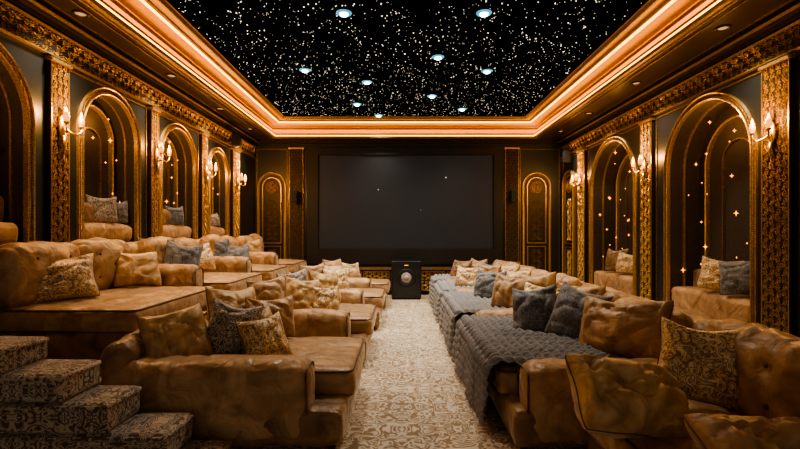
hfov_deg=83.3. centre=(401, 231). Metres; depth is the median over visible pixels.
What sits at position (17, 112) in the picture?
wall niche
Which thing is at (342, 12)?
recessed light
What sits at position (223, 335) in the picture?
throw pillow
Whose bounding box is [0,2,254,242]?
wall
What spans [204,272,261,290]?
seat cushion
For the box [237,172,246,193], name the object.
wall sconce
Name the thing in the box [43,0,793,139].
trim
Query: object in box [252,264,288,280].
seat cushion
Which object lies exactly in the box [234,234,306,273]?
lounge sofa
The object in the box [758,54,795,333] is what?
carved pilaster
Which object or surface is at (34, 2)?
trim
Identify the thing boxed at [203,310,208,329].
cushion
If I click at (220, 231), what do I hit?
bench
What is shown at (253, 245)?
throw pillow
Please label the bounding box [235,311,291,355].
throw pillow
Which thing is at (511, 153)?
carved pilaster
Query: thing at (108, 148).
wall niche
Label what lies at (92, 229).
bench
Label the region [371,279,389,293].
seat cushion
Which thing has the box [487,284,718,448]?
velvet sofa
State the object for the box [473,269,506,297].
throw pillow
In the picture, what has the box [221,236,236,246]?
cushion
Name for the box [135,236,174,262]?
cushion
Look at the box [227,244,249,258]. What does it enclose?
throw pillow
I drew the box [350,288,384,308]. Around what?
seat cushion
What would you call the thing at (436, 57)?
recessed light
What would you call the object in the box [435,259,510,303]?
velvet sofa
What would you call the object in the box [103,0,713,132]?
trim
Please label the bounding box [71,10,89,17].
recessed light
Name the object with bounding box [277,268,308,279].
throw pillow
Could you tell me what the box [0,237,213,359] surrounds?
lounge sofa
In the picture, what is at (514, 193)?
grille
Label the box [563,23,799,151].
trim
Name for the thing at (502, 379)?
seat cushion
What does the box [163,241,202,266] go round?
throw pillow
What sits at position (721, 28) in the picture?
recessed light
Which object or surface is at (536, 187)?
door
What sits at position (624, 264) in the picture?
throw pillow
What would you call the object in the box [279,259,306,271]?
seat cushion
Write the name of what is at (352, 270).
throw pillow
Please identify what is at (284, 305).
throw pillow
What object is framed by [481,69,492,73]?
recessed light
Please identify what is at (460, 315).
seat cushion
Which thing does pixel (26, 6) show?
trim
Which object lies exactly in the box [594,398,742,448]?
seat cushion
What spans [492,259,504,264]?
cushion
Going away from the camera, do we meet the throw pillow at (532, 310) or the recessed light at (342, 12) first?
the throw pillow at (532, 310)
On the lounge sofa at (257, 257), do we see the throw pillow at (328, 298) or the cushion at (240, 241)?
the cushion at (240, 241)
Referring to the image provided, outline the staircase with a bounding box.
[0,336,231,448]
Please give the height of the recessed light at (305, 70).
0.036 m
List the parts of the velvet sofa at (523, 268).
arm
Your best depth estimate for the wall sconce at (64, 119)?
4.33 m
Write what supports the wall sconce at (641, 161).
attached to the carved pilaster at (647, 127)
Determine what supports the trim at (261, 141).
attached to the wall at (548, 163)
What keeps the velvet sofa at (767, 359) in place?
on the floor
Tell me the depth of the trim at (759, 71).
6.45 m
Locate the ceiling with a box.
[167,0,648,116]
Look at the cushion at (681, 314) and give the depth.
3.29 m
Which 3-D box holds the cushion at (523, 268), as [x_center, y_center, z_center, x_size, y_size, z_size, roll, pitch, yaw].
[1.943,0.756,7.186,0.384,0.468,0.645,0,0,0]
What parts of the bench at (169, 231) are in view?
seat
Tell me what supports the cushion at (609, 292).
on the velvet sofa at (532, 398)
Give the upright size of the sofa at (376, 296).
0.730 m
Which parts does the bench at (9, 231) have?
seat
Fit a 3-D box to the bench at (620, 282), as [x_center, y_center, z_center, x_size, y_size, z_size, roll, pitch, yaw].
[3.863,0.805,7.870,0.456,0.650,1.529,0,0,0]
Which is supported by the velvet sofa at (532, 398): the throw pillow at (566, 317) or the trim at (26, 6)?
the throw pillow at (566, 317)
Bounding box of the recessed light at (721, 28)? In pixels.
[714,24,731,31]
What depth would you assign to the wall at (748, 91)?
5.20 m
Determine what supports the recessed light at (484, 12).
in the ceiling
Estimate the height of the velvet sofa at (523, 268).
0.881 m
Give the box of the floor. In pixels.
[231,295,588,448]
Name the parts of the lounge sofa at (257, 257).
arm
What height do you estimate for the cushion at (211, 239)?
0.602 m
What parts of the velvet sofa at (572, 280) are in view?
arm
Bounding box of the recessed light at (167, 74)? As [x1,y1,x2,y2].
[165,73,177,77]
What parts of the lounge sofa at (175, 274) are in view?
backrest, arm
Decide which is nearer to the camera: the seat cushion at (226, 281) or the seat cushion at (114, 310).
the seat cushion at (114, 310)
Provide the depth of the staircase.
2.40 m
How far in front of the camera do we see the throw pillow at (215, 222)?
8.27 m
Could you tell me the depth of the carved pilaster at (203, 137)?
7.49 m
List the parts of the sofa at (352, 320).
arm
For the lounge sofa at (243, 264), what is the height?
1.022 m
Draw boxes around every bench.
[0,196,18,244]
[84,202,131,241]
[163,209,191,237]
[211,226,224,235]
[594,270,632,295]
[672,269,749,322]
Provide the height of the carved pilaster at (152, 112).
2.700 m
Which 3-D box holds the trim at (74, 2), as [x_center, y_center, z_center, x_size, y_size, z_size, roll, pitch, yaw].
[-3.083,-2.084,4.325,0.235,0.012,11.650,0,0,0]
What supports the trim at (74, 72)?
attached to the wall at (31, 62)
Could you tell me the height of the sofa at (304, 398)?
0.733 m
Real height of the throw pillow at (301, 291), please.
0.452 m
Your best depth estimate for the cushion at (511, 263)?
7.69 m
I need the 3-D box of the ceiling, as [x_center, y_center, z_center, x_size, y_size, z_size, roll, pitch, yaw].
[0.150,-2.500,4.450,7.220,0.100,11.900,0,0,0]
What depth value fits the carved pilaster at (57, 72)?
4.30 m
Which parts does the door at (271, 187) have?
carved panel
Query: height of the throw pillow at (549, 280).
0.458 m
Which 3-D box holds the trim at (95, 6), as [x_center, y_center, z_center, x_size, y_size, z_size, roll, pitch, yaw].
[0.060,-2.107,4.290,6.160,0.095,11.580,0,0,0]
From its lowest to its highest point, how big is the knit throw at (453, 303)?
0.526 m
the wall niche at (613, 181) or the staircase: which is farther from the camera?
the wall niche at (613, 181)
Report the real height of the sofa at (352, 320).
0.729 m
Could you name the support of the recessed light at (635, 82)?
in the trim at (749, 11)
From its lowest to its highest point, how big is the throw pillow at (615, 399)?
0.431 m
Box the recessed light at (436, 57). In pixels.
[432,55,443,59]
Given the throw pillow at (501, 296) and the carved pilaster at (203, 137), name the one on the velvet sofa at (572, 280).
the throw pillow at (501, 296)
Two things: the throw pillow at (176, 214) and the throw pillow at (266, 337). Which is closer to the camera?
the throw pillow at (266, 337)
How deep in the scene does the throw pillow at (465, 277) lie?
7.15 m
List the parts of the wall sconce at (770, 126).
lamp shade, arm, lamp shade, arm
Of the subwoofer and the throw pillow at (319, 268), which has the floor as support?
the subwoofer
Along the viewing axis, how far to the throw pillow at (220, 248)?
7.09 m
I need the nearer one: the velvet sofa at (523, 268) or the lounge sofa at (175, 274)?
the lounge sofa at (175, 274)
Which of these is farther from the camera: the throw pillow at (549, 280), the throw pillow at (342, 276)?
the throw pillow at (342, 276)
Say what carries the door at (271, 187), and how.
in the wall at (548, 163)
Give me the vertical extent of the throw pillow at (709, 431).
0.329 m
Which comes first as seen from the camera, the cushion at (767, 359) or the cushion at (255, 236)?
the cushion at (767, 359)
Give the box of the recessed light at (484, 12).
[476,9,491,16]
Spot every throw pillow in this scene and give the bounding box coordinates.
[34,254,97,303]
[84,194,117,223]
[112,251,159,286]
[116,201,128,223]
[135,302,215,357]
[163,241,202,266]
[164,205,183,224]
[200,242,216,270]
[204,286,254,322]
[208,298,263,356]
[210,238,228,255]
[211,213,219,226]
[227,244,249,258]
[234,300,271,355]
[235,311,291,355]
[243,239,261,251]
[244,294,294,336]
[247,274,284,298]
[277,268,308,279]
[284,276,319,308]
[300,263,324,275]
[308,270,340,303]
[312,285,340,308]
[322,259,341,265]
[323,269,349,289]
[325,264,342,270]
[341,262,359,276]
[450,259,472,275]
[454,266,478,286]
[471,259,486,267]
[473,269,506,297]
[478,263,501,272]
[490,273,531,307]
[498,264,519,272]
[501,268,531,278]
[511,285,555,331]
[521,272,557,287]
[525,280,559,296]
[545,282,612,338]
[557,280,605,295]
[566,354,691,441]
[578,295,674,357]
[605,248,628,270]
[615,252,632,273]
[659,315,739,411]
[683,413,799,448]
[696,256,744,289]
[719,260,749,294]
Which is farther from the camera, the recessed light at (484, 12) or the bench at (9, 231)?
the recessed light at (484, 12)
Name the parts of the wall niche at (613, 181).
panel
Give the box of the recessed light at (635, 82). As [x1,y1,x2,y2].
[630,81,641,84]
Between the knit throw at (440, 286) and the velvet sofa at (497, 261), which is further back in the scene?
the velvet sofa at (497, 261)
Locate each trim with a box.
[0,0,259,158]
[5,0,259,145]
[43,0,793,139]
[46,0,270,139]
[70,70,229,238]
[77,0,739,138]
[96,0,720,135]
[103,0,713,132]
[257,149,575,263]
[258,140,558,143]
[539,0,791,139]
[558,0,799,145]
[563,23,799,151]
[588,71,760,301]
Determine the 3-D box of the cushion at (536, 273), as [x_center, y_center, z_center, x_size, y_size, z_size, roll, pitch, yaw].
[1.933,0.761,6.192,0.376,0.480,0.783,0,0,0]
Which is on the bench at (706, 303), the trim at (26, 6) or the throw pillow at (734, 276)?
the throw pillow at (734, 276)
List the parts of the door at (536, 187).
carved panel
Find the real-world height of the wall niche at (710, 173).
2.857 m
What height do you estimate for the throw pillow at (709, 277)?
0.427 m
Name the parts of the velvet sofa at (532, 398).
arm, backrest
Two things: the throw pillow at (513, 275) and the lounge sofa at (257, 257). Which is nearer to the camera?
the throw pillow at (513, 275)
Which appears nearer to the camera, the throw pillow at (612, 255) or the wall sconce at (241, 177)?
the throw pillow at (612, 255)
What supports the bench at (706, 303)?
in the wall niche at (710, 173)
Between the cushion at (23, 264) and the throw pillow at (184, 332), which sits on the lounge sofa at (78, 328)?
the cushion at (23, 264)
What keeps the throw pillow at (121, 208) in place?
on the bench at (92, 229)
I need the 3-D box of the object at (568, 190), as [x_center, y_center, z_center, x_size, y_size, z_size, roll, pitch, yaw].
[3.623,-0.003,9.780,0.075,2.705,0.670,0,0,0]
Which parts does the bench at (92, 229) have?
seat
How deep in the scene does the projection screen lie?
10.24 m
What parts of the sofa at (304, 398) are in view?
backrest, arm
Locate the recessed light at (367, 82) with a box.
[362,80,371,84]
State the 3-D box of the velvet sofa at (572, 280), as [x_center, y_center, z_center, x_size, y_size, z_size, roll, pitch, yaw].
[1.446,0.941,5.664,1.596,0.919,1.854,0,0,0]
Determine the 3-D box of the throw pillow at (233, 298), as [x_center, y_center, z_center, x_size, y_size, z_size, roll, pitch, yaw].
[-1.470,0.694,3.915,0.309,0.456,0.479,0,0,43]
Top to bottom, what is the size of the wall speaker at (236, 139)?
0.260 m
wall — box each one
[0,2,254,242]
[255,144,561,272]
[562,23,799,335]
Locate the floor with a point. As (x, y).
(410, 395)
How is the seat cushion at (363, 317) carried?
on the sofa at (352, 320)
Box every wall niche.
[0,43,35,240]
[76,87,140,241]
[159,123,197,239]
[208,147,228,235]
[589,136,636,295]
[663,92,757,323]
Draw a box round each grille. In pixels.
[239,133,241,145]
[291,191,295,200]
[512,191,516,200]
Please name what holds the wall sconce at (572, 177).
attached to the carved pilaster at (581, 154)
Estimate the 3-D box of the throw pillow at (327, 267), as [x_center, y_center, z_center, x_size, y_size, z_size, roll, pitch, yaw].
[-1.140,0.730,7.459,0.421,0.407,0.289,0,0,-34]
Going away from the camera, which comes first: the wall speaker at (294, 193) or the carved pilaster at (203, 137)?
the carved pilaster at (203, 137)
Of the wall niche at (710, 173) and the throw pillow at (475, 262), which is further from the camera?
the throw pillow at (475, 262)
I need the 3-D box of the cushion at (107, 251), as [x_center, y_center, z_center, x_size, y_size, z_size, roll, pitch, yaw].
[-3.068,0.347,4.547,0.390,0.592,0.749,0,0,0]
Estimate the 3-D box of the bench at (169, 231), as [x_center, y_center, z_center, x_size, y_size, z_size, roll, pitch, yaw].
[-3.494,-0.098,6.771,0.292,0.491,0.935,0,0,0]
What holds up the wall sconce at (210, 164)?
attached to the carved pilaster at (203, 137)
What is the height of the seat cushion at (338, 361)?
0.282 m
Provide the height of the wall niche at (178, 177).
1.847 m
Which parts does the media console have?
carved panel, carved panel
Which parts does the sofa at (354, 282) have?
arm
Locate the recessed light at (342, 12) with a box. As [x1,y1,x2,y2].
[336,9,351,16]
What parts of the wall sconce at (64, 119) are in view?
lamp shade, arm, arm, lamp shade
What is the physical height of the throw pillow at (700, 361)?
0.484 m
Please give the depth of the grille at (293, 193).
10.02 m
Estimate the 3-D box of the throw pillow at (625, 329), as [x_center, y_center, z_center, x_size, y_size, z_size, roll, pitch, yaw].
[1.627,0.698,3.311,0.347,0.461,0.697,0,0,-36]
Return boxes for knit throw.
[428,274,454,303]
[431,280,473,320]
[439,290,511,352]
[451,314,609,424]
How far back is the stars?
6.09 m
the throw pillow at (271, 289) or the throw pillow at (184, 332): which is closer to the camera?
the throw pillow at (184, 332)
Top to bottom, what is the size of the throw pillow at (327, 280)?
0.459 m
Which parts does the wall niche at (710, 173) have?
panel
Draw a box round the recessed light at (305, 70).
[299,68,310,72]
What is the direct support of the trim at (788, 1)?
attached to the wall at (548, 163)
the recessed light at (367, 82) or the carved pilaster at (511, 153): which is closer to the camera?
the recessed light at (367, 82)
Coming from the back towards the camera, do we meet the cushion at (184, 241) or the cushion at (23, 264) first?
the cushion at (184, 241)
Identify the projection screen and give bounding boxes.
[306,147,502,263]
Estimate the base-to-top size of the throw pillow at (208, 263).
0.432 m
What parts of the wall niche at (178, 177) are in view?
panel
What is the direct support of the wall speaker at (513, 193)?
attached to the carved pilaster at (511, 153)
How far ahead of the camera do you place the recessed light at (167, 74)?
5.99 m
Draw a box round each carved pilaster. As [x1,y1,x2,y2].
[44,56,72,241]
[147,107,160,236]
[199,132,209,238]
[230,148,240,237]
[288,147,303,259]
[504,147,519,263]
[576,148,586,281]
[638,118,655,300]
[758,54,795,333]
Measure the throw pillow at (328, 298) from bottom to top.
0.321 m
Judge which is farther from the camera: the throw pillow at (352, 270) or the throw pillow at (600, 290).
the throw pillow at (352, 270)
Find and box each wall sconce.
[58,106,84,150]
[155,141,171,172]
[205,159,216,185]
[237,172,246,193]
[571,173,580,192]
[631,154,645,182]
[749,112,775,157]
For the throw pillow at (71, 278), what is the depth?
3.72 m
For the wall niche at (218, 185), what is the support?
attached to the wall at (31, 62)
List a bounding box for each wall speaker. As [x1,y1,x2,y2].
[229,132,241,146]
[291,190,297,201]
[510,190,516,201]
[562,150,572,163]
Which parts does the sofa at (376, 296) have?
arm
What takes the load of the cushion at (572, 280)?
on the velvet sofa at (572, 280)
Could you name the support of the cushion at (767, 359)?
on the velvet sofa at (767, 359)
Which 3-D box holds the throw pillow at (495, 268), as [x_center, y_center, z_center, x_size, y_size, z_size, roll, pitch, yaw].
[1.353,0.705,7.110,0.417,0.417,0.270,0,0,41]
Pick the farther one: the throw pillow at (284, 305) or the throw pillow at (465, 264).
the throw pillow at (465, 264)
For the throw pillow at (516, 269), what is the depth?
7.02 m
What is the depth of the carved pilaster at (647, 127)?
6.60 m
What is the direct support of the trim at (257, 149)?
attached to the wall at (548, 163)
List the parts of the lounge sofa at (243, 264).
arm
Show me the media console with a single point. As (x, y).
(365, 272)
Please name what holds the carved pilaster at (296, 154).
attached to the wall at (548, 163)
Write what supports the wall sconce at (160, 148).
attached to the carved pilaster at (152, 112)
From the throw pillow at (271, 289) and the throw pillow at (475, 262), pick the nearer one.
the throw pillow at (271, 289)
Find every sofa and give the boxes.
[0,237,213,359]
[99,310,365,448]
[128,236,261,290]
[195,234,288,280]
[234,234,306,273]
[293,304,376,360]
[299,266,389,307]
[340,288,384,329]
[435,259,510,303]
[442,262,539,294]
[454,270,589,330]
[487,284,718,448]
[588,320,799,448]
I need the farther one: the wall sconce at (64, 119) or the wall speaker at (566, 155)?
the wall speaker at (566, 155)
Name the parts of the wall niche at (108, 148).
panel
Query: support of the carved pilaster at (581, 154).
attached to the wall at (748, 91)
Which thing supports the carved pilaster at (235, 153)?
attached to the wall at (31, 62)
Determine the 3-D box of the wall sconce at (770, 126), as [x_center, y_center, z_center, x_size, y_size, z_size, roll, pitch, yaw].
[3.515,-0.940,4.360,0.150,0.441,0.260,0,0,0]
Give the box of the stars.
[180,0,624,115]
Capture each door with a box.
[257,173,285,258]
[522,173,550,272]
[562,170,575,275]
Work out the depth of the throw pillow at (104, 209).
5.18 m
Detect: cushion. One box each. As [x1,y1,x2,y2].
[0,239,82,308]
[0,286,211,333]
[71,237,130,289]
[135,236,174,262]
[174,237,198,244]
[200,234,222,253]
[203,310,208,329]
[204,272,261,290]
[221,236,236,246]
[236,235,253,246]
[248,234,264,250]
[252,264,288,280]
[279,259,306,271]
[286,337,365,394]
[340,304,376,335]
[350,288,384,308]
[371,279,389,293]
[455,312,476,321]
[488,354,635,396]
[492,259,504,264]
[504,262,520,265]
[519,265,532,272]
[532,270,547,276]
[546,272,582,286]
[581,284,628,301]
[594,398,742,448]
[617,298,689,323]
[706,320,799,419]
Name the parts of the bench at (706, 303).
seat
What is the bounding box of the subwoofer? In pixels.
[391,260,420,299]
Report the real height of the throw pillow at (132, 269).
0.393 m
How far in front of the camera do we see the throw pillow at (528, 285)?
4.50 m
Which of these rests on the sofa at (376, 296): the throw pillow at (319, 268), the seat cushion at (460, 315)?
the throw pillow at (319, 268)
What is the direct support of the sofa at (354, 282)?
on the floor
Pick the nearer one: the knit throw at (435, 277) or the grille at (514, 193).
the knit throw at (435, 277)
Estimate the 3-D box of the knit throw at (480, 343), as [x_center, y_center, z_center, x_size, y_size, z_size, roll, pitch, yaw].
[0.966,1.096,3.892,0.908,0.528,1.784,0,0,0]
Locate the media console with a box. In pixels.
[359,267,451,294]

